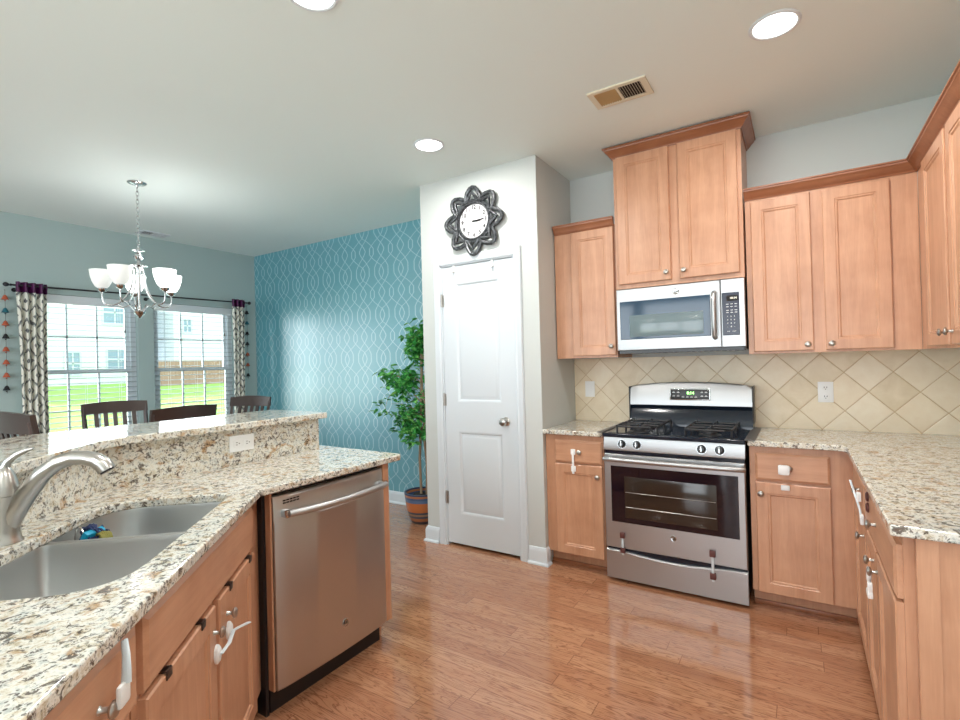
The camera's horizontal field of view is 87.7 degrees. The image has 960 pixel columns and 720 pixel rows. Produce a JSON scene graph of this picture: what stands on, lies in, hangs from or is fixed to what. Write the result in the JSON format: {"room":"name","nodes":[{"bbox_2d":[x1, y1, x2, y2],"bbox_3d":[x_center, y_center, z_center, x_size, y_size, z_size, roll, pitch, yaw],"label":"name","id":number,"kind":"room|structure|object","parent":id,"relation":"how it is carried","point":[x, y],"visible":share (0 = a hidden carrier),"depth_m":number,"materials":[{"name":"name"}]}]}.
{"room":"kitchen","nodes":[
{"label":"kitchen","id":0,"kind":"room"},
{"bbox_2d":[0,211,256,436],"bbox_3d":[-4.787,0.131,3.203,0.140,2.770,7.240,-2,0,33],"label":"wall","id":1,"kind":"structure","parent":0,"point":[52,253],"depth_m":4.91,"materials":[{"name":"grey paint"}]},
{"bbox_2d":[1,289,9,392],"bbox_3d":[-4.018,-0.158,4.234,0.050,0.882,0.050,-1,0,-12],"label":"garland","id":2,"kind":"object","parent":1,"relation":"hanging from","point":[5,323],"visible":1,"depth_m":4.23,"materials":[{"name":"multicoloured fabric"}]},
{"bbox_2d":[47,305,137,430],"bbox_3d":[-3.762,0.160,4.762,0.155,1.520,0.940,-2,0,33],"label":"window","id":3,"kind":"structure","parent":1,"relation":"attached to","point":[129,338],"depth_m":5.07,"materials":[{"name":"white paint"}]},
{"bbox_2d":[47,294,137,429],"bbox_3d":[-3.738,0.140,4.747,0.067,1.474,0.856,-2,0,33],"label":"window blind","id":4,"kind":"object","parent":1,"relation":"attached to","point":[51,298],"visible":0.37,"depth_m":4.74,"materials":[{"name":"white paint"}]},
{"bbox_2d":[2,282,250,304],"bbox_3d":[-3.418,-0.646,5.139,0.120,0.101,2.242,-2,0,33],"label":"curtain rod","id":5,"kind":"object","parent":1,"relation":"attached to","point":[3,283],"visible":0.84,"depth_m":4.80,"materials":[{"name":"grey metal"}]},
{"bbox_2d":[15,281,49,433],"bbox_3d":[-3.854,0.398,4.332,0.066,2.133,0.235,-2,0,33],"label":"curtain","id":6,"kind":"object","parent":5,"relation":"hanging from","point":[31,302],"visible":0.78,"depth_m":4.33,"materials":[{"name":"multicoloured fabric"}]},
{"bbox_2d":[232,299,244,413],"bbox_3d":[-2.846,0.349,5.910,0.066,2.133,0.182,-2,0,33],"label":"curtain","id":7,"kind":"object","parent":5,"relation":"hanging from","point":[237,308],"visible":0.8,"depth_m":5.90,"materials":[{"name":"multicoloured fabric"}]},
{"bbox_2d":[153,311,232,413],"bbox_3d":[-3.208,0.151,5.629,0.155,1.520,0.942,-2,0,33],"label":"window","id":8,"kind":"structure","parent":1,"relation":"attached to","point":[226,344],"depth_m":5.76,"materials":[{"name":"white paint"}]},
{"bbox_2d":[153,303,233,412],"bbox_3d":[-3.184,0.131,5.614,0.067,1.474,0.858,-2,0,33],"label":"window blind","id":9,"kind":"object","parent":1,"relation":"attached to","point":[174,307],"visible":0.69,"depth_m":5.59,"materials":[{"name":"white paint"}]},
{"bbox_2d":[245,306,249,378],"bbox_3d":[-2.834,-0.212,6.088,0.050,0.892,0.050,-1,0,-12],"label":"garland","id":10,"kind":"object","parent":1,"relation":"hanging from","point":[246,312],"visible":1,"depth_m":6.08,"materials":[{"name":"multicoloured fabric"}]},
{"bbox_2d":[254,219,425,491],"bbox_3d":[-1.011,0.045,5.157,4.320,2.770,0.120,-2,0,33],"label":"wall","id":11,"kind":"structure","parent":0,"point":[331,314],"depth_m":5.36,"materials":[{"name":"paper"}]},
{"bbox_2d":[389,490,405,504],"bbox_3d":[-1.397,1.384,5.329,3.215,0.116,0.028,-2,0,33],"label":"baseboard","id":12,"kind":"structure","parent":11,"relation":"attached to","point":[395,497],"depth_m":4.96,"materials":[{"name":"white paint"}]},
{"bbox_2d":[0,0,959,256],"bbox_3d":[-2.026,-1.368,1.483,6.840,0.060,7.540,-2,0,33],"label":"ceiling","id":13,"kind":"structure","parent":0,"point":[253,128],"depth_m":2.55,"materials":[{"name":"white paint"}]},
{"bbox_2d":[88,180,181,317],"bbox_3d":[-2.512,-0.808,3.705,0.578,1.004,0.562,-2,0,33],"label":"chandelier","id":14,"kind":"object","parent":13,"relation":"hanging from","point":[121,275],"visible":1,"depth_m":3.63,"materials":[{"name":"white glass"}]},
{"bbox_2d":[135,229,170,237],"bbox_3d":[-3.311,-1.275,5.059,0.160,0.011,0.260,-2,0,33],"label":"ceiling vent","id":15,"kind":"object","parent":13,"relation":"in","point":[144,232],"visible":0.97,"depth_m":5.05,"materials":[{"name":"white metal"}]},
{"bbox_2d":[290,0,337,11],"bbox_3d":[-0.629,-1.367,1.866,0.196,0.008,0.196,-2,0,33],"label":"recessed light","id":16,"kind":"object","parent":13,"relation":"in","point":[309,5],"visible":1,"depth_m":1.92,"materials":[{"name":"white paint"}]},
{"bbox_2d":[413,138,443,151],"bbox_3d":[-0.326,-1.367,3.185,0.196,0.008,0.196,-2,0,33],"label":"recessed light","id":17,"kind":"object","parent":13,"relation":"in","point":[425,144],"visible":1,"depth_m":3.18,"materials":[{"name":"white paint"}]},
{"bbox_2d":[586,75,653,109],"bbox_3d":[0.734,-1.397,2.620,0.300,0.011,0.185,-2,0,33],"label":"ceiling vent","id":18,"kind":"object","parent":13,"relation":"in","point":[637,87],"visible":1,"depth_m":2.61,"materials":[{"name":"beige metal"}]},
{"bbox_2d":[748,9,801,40],"bbox_3d":[1.247,-1.415,2.115,0.196,0.008,0.196,-2,0,33],"label":"recessed light","id":19,"kind":"object","parent":13,"relation":"in","point":[775,24],"visible":1,"depth_m":2.11,"materials":[{"name":"white paint"}]},
{"bbox_2d":[420,155,575,560],"bbox_3d":[0.169,0.006,3.927,1.005,2.770,0.680,-2,0,33],"label":"wall","id":20,"kind":"structure","parent":0,"point":[533,197],"depth_m":3.51,"materials":[{"name":"grey paint"}]},
{"bbox_2d":[424,525,439,543],"bbox_3d":[-0.189,1.345,4.153,0.145,0.116,0.708,-2,0,33],"label":"baseboard","id":21,"kind":"structure","parent":20,"relation":"attached to","point":[432,532],"depth_m":3.86,"materials":[{"name":"white paint"}]},
{"bbox_2d":[444,185,503,255],"bbox_3d":[-0.050,-1.010,3.624,0.518,0.518,0.048,-2,0,33],"label":"wall clock","id":22,"kind":"object","parent":20,"relation":"attached to","point":[474,220],"visible":1,"depth_m":3.62,"materials":[{"name":"grey metal"}]},
{"bbox_2d":[433,245,528,561],"bbox_3d":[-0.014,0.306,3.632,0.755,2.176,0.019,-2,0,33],"label":"door frame","id":23,"kind":"structure","parent":20,"relation":"in","point":[515,251],"depth_m":3.46,"materials":[{"name":"white paint"}]},
{"bbox_2d":[441,257,519,555],"bbox_3d":[-0.019,0.332,3.633,0.626,2.082,0.105,-2,0,33],"label":"door","id":24,"kind":"structure","parent":23,"relation":"attached to","point":[477,300],"depth_m":3.64,"materials":[{"name":"white paint"}]},
{"bbox_2d":[528,545,552,566],"bbox_3d":[0.407,1.324,3.392,0.151,0.116,0.068,-2,0,33],"label":"baseboard","id":25,"kind":"structure","parent":20,"relation":"attached to","point":[540,556],"depth_m":3.37,"materials":[{"name":"white paint"}]},
{"bbox_2d":[254,503,879,719],"bbox_3d":[-1.952,1.461,1.464,6.840,0.060,7.540,-2,0,33],"label":"floor","id":26,"kind":"structure","parent":0,"point":[472,633],"depth_m":2.32,"materials":[{"name":"brown wood"}]},
{"bbox_2d":[0,411,39,439],"bbox_3d":[-2.107,0.844,2.603,0.494,1.202,0.587,-2,0,30],"label":"dining chair","id":27,"kind":"object","parent":26,"relation":"on","point":[11,423],"visible":0.15,"depth_m":2.30,"materials":[{"name":"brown wood"}]},
{"bbox_2d":[43,627,136,719],"bbox_3d":[-0.853,0.955,0.665,0.530,0.884,0.600,-1,0,-10],"label":"base cabinet","id":28,"kind":"object","parent":26,"relation":"on","point":[93,697],"visible":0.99,"depth_m":0.87,"materials":[{"name":"brown wood"}]},
{"bbox_2d":[116,638,131,709],"bbox_3d":[-0.635,0.560,0.895,0.021,0.101,0.056,-1,0,-27],"label":"child safety latch","id":29,"kind":"object","parent":28,"relation":"attached to","point":[123,691],"visible":1,"depth_m":0.89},
{"bbox_2d":[0,445,399,719],"bbox_3d":[-0.966,0.505,1.386,1.054,0.030,3.088,-2,0,2],"label":"countertop","id":30,"kind":"structure","parent":28,"relation":"on","point":[49,644],"depth_m":1.12,"materials":[{"name":"stone"}]},
{"bbox_2d":[0,447,114,546],"bbox_3d":[-1.183,0.367,1.385,0.308,0.256,0.076,-1,0,-10],"label":"kitchen faucet","id":31,"kind":"object","parent":30,"relation":"on","point":[16,500],"visible":1,"depth_m":1.36,"materials":[{"name":"silver metal"}]},
{"bbox_2d":[0,502,220,600],"bbox_3d":[-1.035,0.621,1.412,0.439,0.200,0.849,-1,0,-10],"label":"sink","id":32,"kind":"object","parent":30,"relation":"in","point":[63,565],"visible":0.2,"depth_m":1.44,"materials":[{"name":"grey metal"}]},
{"bbox_2d":[74,523,112,539],"bbox_3d":[-1.184,0.547,1.534,0.134,0.086,0.082,-2,0,33],"label":"dish scrubber","id":33,"kind":"object","parent":32,"relation":"in","point":[90,531],"visible":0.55,"depth_m":1.52,"materials":[{"name":"blue"}]},
{"bbox_2d":[80,400,147,428],"bbox_3d":[-2.896,0.908,4.074,0.554,1.134,0.466,-2,0,41],"label":"dining chair","id":34,"kind":"object","parent":26,"relation":"on","point":[106,407],"visible":0.34,"depth_m":4.22,"materials":[{"name":"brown wood"}]},
{"bbox_2d":[149,404,216,421],"bbox_3d":[-2.241,0.887,3.571,0.554,1.134,0.466,-2,0,27],"label":"dining chair","id":35,"kind":"object","parent":26,"relation":"on","point":[202,410],"visible":0.23,"depth_m":3.42,"materials":[{"name":"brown wood"}]},
{"bbox_2d":[129,496,269,719],"bbox_3d":[-1.000,0.964,1.468,0.530,0.884,1.021,-1,0,-10],"label":"base cabinet","id":36,"kind":"object","parent":26,"relation":"on","point":[197,688],"depth_m":1.42,"materials":[{"name":"brown wood"}]},
{"bbox_2d":[159,665,172,680],"bbox_3d":[-0.713,0.710,1.132,0.019,0.021,0.028,-1,0,-10],"label":"clip","id":37,"kind":"object","parent":36,"relation":"attached to","point":[167,669],"visible":0.84,"depth_m":1.13,"materials":[{"name":"brown metal"}]},
{"bbox_2d":[195,618,205,630],"bbox_3d":[-0.751,0.712,1.343,0.019,0.021,0.028,-1,0,-11],"label":"clip","id":38,"kind":"object","parent":36,"relation":"attached to","point":[202,621],"visible":0.82,"depth_m":1.34,"materials":[{"name":"brown metal"}]},
{"bbox_2d":[224,581,232,590],"bbox_3d":[-0.795,0.715,1.580,0.019,0.021,0.028,-1,0,-10],"label":"clip","id":39,"kind":"object","parent":36,"relation":"attached to","point":[229,583],"visible":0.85,"depth_m":1.58,"materials":[{"name":"brown metal"}]},
{"bbox_2d":[214,621,250,664],"bbox_3d":[-0.763,0.840,1.538,0.032,0.068,0.245,-1,0,-6],"label":"child safety latch","id":40,"kind":"object","parent":36,"relation":"attached to","point":[218,651],"visible":0.99,"depth_m":1.50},
{"bbox_2d":[245,555,251,562],"bbox_3d":[-0.835,0.718,1.801,0.019,0.021,0.028,-1,0,-10],"label":"clip","id":41,"kind":"object","parent":36,"relation":"attached to","point":[247,556],"visible":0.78,"depth_m":1.80,"materials":[{"name":"brown metal"}]},
{"bbox_2d":[230,395,270,413],"bbox_3d":[-2.221,0.898,4.485,0.461,1.122,0.548,-2,0,19],"label":"dining chair","id":42,"kind":"object","parent":26,"relation":"on","point":[254,400],"visible":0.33,"depth_m":4.72,"materials":[{"name":"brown wood"}]},
{"bbox_2d":[264,467,387,712],"bbox_3d":[-0.828,0.965,2.338,0.622,0.884,0.621,-2,0,33],"label":"dishwasher","id":43,"kind":"object","parent":26,"relation":"on","point":[328,536],"depth_m":2.14,"materials":[{"name":"silver metal"}]},
{"bbox_2d":[376,463,391,634],"bbox_3d":[-0.675,0.963,2.636,0.504,0.884,0.040,-2,0,33],"label":"end panel","id":44,"kind":"object","parent":26,"relation":"on","point":[384,467],"visible":0.14,"depth_m":2.50,"materials":[{"name":"brown wood"}]},
{"bbox_2d":[368,318,427,524],"bbox_3d":[-0.634,0.527,4.440,0.860,1.779,0.356,-2,0,33],"label":"potted ficus","id":45,"kind":"object","parent":26,"relation":"on","point":[416,498],"visible":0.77,"depth_m":4.37,"materials":[{"name":"green plant"}]},
{"bbox_2d":[404,486,427,524],"bbox_3d":[-0.502,1.280,4.381,0.317,0.265,0.317,-2,0,33],"label":"pot","id":46,"kind":"object","parent":26,"relation":"on","point":[416,498],"depth_m":4.26,"materials":[{"name":"ceramic"}]},
{"bbox_2d":[546,434,607,570],"bbox_3d":[0.764,0.931,3.502,0.402,0.884,0.608,-2,0,33],"label":"base cabinet","id":47,"kind":"object","parent":26,"relation":"on","point":[577,535],"visible":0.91,"depth_m":3.27,"materials":[{"name":"brown wood"}]},
{"bbox_2d":[571,449,575,473],"bbox_3d":[0.609,0.663,3.264,0.032,0.160,0.014,-2,0,33],"label":"child safety latch","id":48,"kind":"object","parent":47,"relation":"attached to","point":[573,468],"visible":1,"depth_m":3.26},
{"bbox_2d":[543,420,620,436],"bbox_3d":[0.756,0.474,3.505,0.410,0.030,0.603,-2,0,33],"label":"countertop","id":49,"kind":"structure","parent":47,"relation":"on","point":[591,428],"depth_m":3.38,"materials":[{"name":"stone"}]},
{"bbox_2d":[598,422,621,432],"bbox_3d":[0.893,0.449,3.356,0.037,0.006,0.530,-2,0,33],"label":"cover","id":50,"kind":"object","parent":49,"relation":"on","point":[614,426],"visible":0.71,"depth_m":3.24,"materials":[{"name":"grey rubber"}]},
{"bbox_2d":[602,382,755,605],"bbox_3d":[1.257,0.752,3.133,0.804,1.212,0.660,-2,0,33],"label":"gas range","id":51,"kind":"object","parent":26,"relation":"on","point":[677,472],"visible":1,"depth_m":2.94,"materials":[{"name":"silver metal"}]},
{"bbox_2d":[620,532,625,554],"bbox_3d":[0.873,1.123,3.055,0.029,0.137,0.019,-2,0,33],"label":"child safety latch","id":52,"kind":"object","parent":51,"relation":"attached to","point":[622,534],"visible":1,"depth_m":3.05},
{"bbox_2d":[603,425,749,444],"bbox_3d":[1.260,0.453,3.163,0.792,0.026,0.601,-2,0,33],"label":"cooktop","id":53,"kind":"object","parent":51,"relation":"in","point":[667,434],"depth_m":2.97,"materials":[{"name":"black metal"}]},
{"bbox_2d":[709,550,715,581],"bbox_3d":[1.298,1.149,2.784,0.031,0.174,0.019,-2,0,33],"label":"child safety latch","id":54,"kind":"object","parent":51,"relation":"attached to","point":[712,553],"visible":1,"depth_m":2.78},
{"bbox_2d":[749,446,857,622],"bbox_3d":[1.821,0.899,2.826,0.467,0.884,0.608,-2,0,33],"label":"base cabinet","id":55,"kind":"object","parent":26,"relation":"on","point":[804,553],"visible":0.84,"depth_m":2.60,"materials":[{"name":"brown wood"}]},
{"bbox_2d":[778,465,789,475],"bbox_3d":[1.583,0.574,2.604,0.052,0.052,0.015,-2,0,33],"label":"child safety latch","id":56,"kind":"object","parent":55,"relation":"attached to","point":[782,469],"visible":1,"depth_m":2.60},
{"bbox_2d":[781,485,789,490],"bbox_3d":[1.607,0.674,2.630,0.040,0.028,0.008,-2,0,33],"label":"child safety latch","id":57,"kind":"object","parent":55,"relation":"attached to","point":[783,487],"visible":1,"depth_m":2.63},
{"bbox_2d":[851,465,869,670],"bbox_3d":[1.959,0.891,2.074,0.676,0.884,0.600,-2,0,33],"label":"base cabinet","id":58,"kind":"object","parent":26,"relation":"on","point":[860,534],"visible":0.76,"depth_m":2.21,"materials":[{"name":"brown wood"}]},
{"bbox_2d":[849,479,863,524],"bbox_3d":[1.555,0.583,2.063,0.024,0.151,0.164,-2,0,21],"label":"child safety latch","id":59,"kind":"object","parent":58,"relation":"attached to","point":[857,495],"visible":1,"depth_m":2.03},
{"bbox_2d":[863,488,919,719],"bbox_3d":[1.594,0.897,1.503,0.676,0.884,0.745,-2,0,33],"label":"base cabinet","id":60,"kind":"object","parent":26,"relation":"on","point":[890,560],"visible":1,"depth_m":1.45,"materials":[{"name":"brown wood"}]},
{"bbox_2d":[747,427,959,544],"bbox_3d":[1.705,0.439,2.090,1.098,0.030,1.966,-2,0,33],"label":"countertop","id":61,"kind":"structure","parent":60,"relation":"on","point":[912,480],"depth_m":1.92,"materials":[{"name":"stone"}]},
{"bbox_2d":[745,427,760,440],"bbox_3d":[1.592,0.428,2.909,0.050,0.006,0.530,-2,0,33],"label":"cover","id":62,"kind":"object","parent":61,"relation":"on","point":[752,435],"visible":0.88,"depth_m":2.86,"materials":[{"name":"grey metal"}]},
{"bbox_2d":[865,492,868,512],"bbox_3d":[1.435,0.527,1.853,0.009,0.076,0.036,-2,0,33],"label":"child safety latch","id":63,"kind":"object","parent":60,"relation":"attached to","point":[866,493],"visible":0.98,"depth_m":1.84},
{"bbox_2d":[866,567,872,598],"bbox_3d":[1.324,0.754,1.701,0.016,0.090,0.080,-2,0,33],"label":"child safety latch","id":64,"kind":"object","parent":60,"relation":"attached to","point":[869,589],"visible":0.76,"depth_m":1.67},
{"bbox_2d":[914,539,959,719],"bbox_3d":[1.412,0.899,1.158,0.595,0.884,0.024,-2,0,33],"label":"end panel","id":65,"kind":"object","parent":26,"relation":"on","point":[937,564],"visible":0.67,"depth_m":1.29,"materials":[{"name":"brown wood"}]},
{"bbox_2d":[570,94,953,358],"bbox_3d":[1.776,-0.040,3.280,2.440,2.770,0.120,-2,0,33],"label":"wall","id":66,"kind":"structure","parent":0,"point":[886,134],"depth_m":3.03,"materials":[{"name":"grey paint"}]},
{"bbox_2d":[552,216,631,358],"bbox_3d":[0.806,-0.485,3.591,0.438,0.942,0.388,-2,0,33],"label":"upper cabinet","id":67,"kind":"object","parent":66,"relation":"attached to","point":[585,257],"visible":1,"depth_m":3.45,"materials":[{"name":"brown wood"}]},
{"bbox_2d":[602,111,755,289],"bbox_3d":[1.296,-0.939,3.244,0.862,0.928,0.438,-2,0,33],"label":"upper cabinet","id":68,"kind":"object","parent":66,"relation":"attached to","point":[679,204],"visible":1,"depth_m":3.06,"materials":[{"name":"brown wood"}]},
{"bbox_2d":[616,277,748,353],"bbox_3d":[1.304,-0.259,3.222,0.748,0.420,0.457,-2,0,33],"label":"microwave","id":69,"kind":"object","parent":68,"relation":"attached to","point":[705,316],"visible":1,"depth_m":3.06,"materials":[{"name":"silver plastic"}]},
{"bbox_2d":[574,348,959,434],"bbox_3d":[1.714,0.198,3.245,2.319,0.468,0.008,-2,0,33],"label":"wall tile","id":70,"kind":"structure","parent":66,"relation":"attached to","point":[891,391],"depth_m":3.03,"materials":[{"name":"tile"}]},
{"bbox_2d":[585,381,594,396],"bbox_3d":[0.835,0.220,3.796,0.074,0.118,0.010,-2,0,33],"label":"switch plate","id":71,"kind":"object","parent":70,"relation":"attached to","point":[589,385],"visible":1,"depth_m":3.79,"materials":[{"name":"white plastic"}]},
{"bbox_2d":[817,382,833,401],"bbox_3d":[2.076,0.193,3.002,0.078,0.124,0.010,-2,0,33],"label":"outlet cover","id":72,"kind":"object","parent":70,"relation":"attached to","point":[825,389],"visible":1,"depth_m":3.00,"materials":[{"name":"white plastic"}]},
{"bbox_2d":[822,385,828,389],"bbox_3d":[2.074,0.166,3.000,0.034,0.034,0.003,-2,0,33],"label":"receptacle","id":73,"kind":"object","parent":72,"relation":"attached to","point":[824,387],"depth_m":3.00,"materials":[{"name":"white plastic"}]},
{"bbox_2d":[745,172,922,353],"bbox_3d":[1.970,-0.495,2.847,0.772,0.898,0.388,-2,0,33],"label":"upper cabinet","id":74,"kind":"object","parent":66,"relation":"attached to","point":[834,268],"visible":1,"depth_m":2.69,"materials":[{"name":"brown wood"}]},
{"bbox_3d":[-1.074,0.864,1.321,1.570,1.086,2.686,-2,0,33],"label":"wall","id":75,"kind":"structure","parent":0,"visible":0},
{"bbox_2d":[0,410,326,473],"bbox_3d":[-1.452,0.316,1.432,1.018,0.032,3.315,-2,0,4],"label":"bar","id":76,"kind":"object","parent":75,"relation":"on","point":[46,446],"visible":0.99,"depth_m":2.10,"materials":[{"name":"stone"}]},
{"bbox_2d":[16,419,318,525],"bbox_3d":[-1.254,0.411,1.344,0.526,0.171,2.976,-2,0,3],"label":"backsplash","id":77,"kind":"structure","parent":75,"relation":"attached to","point":[137,463],"depth_m":2.13,"materials":[{"name":"stone"}]},
{"bbox_2d":[229,433,253,452],"bbox_3d":[-1.149,0.400,2.413,0.010,0.076,0.124,-2,0,33],"label":"outlet cover","id":78,"kind":"object","parent":77,"relation":"attached to","point":[240,442],"visible":1,"depth_m":2.41,"materials":[{"name":"white plastic"}]},
{"bbox_2d":[234,439,240,447],"bbox_3d":[-1.161,0.400,2.390,0.003,0.036,0.036,-2,0,33],"label":"receptacle","id":79,"kind":"object","parent":78,"relation":"attached to","point":[237,442],"depth_m":2.39,"materials":[{"name":"white plastic"}]},
{"bbox_2d":[244,438,250,445],"bbox_3d":[-1.133,0.400,2.434,0.003,0.036,0.036,-2,0,33],"label":"receptacle","id":80,"kind":"object","parent":78,"relation":"attached to","point":[247,441],"depth_m":2.43,"materials":[{"name":"white plastic"}]},
{"bbox_3d":[0.801,-0.039,-0.417,0.100,2.770,7.160,-2,0,33],"label":"wall","id":81,"kind":"structure","parent":0,"visible":0},
{"bbox_2d":[918,101,959,348],"bbox_3d":[2.075,-0.503,2.041,0.373,0.898,0.950,-2,0,33],"label":"upper cabinet","id":82,"kind":"object","parent":81,"relation":"attached to","point":[939,171],"visible":1,"depth_m":2.09,"materials":[{"name":"brown wood"}]},
{"bbox_2d":[743,60,959,201],"bbox_3d":[1.454,-0.965,2.064,0.775,0.062,1.580,-2,0,33],"label":"crown molding","id":83,"kind":"structure","parent":82,"relation":"attached to","point":[949,98],"depth_m":2.55,"materials":[{"name":"brown wood"}]},
{"label":"outside","id":84,"kind":"structure","parent":0,"visible":0},
{"bbox_2d":[48,383,224,432],"bbox_3d":[-9.696,1.743,18.084,24.100,1.600,60.000,-2,0,33],"label":"lawn","id":85,"kind":"structure","parent":84,"point":[213,388],"depth_m":19.30,"materials":[{"name":"green plant"}]},
{"bbox_2d":[47,304,125,386],"bbox_3d":[-24.611,-3.925,24.830,9.000,11.300,12.000,-2,0,33],"label":"townhouse","id":86,"kind":"structure","parent":85,"relation":"on","point":[115,359],"depth_m":24.95,"materials":[{"name":"white"}]},
{"bbox_2d":[157,311,221,360],"bbox_3d":[-17.287,-4.040,36.289,9.000,11.300,14.000,-2,0,33],"label":"townhouse","id":87,"kind":"structure","parent":85,"relation":"on","point":[217,333],"depth_m":29.30,"materials":[{"name":"white"}]},
{"bbox_2d":[158,360,224,385],"bbox_3d":[-12.628,0.631,30.391,0.062,1.300,13.600,-2,0,33],"label":"fence","id":88,"kind":"object","parent":85,"relation":"on","point":[210,373],"visible":0.18,"depth_m":26.32,"materials":[{"name":"beige wood"}]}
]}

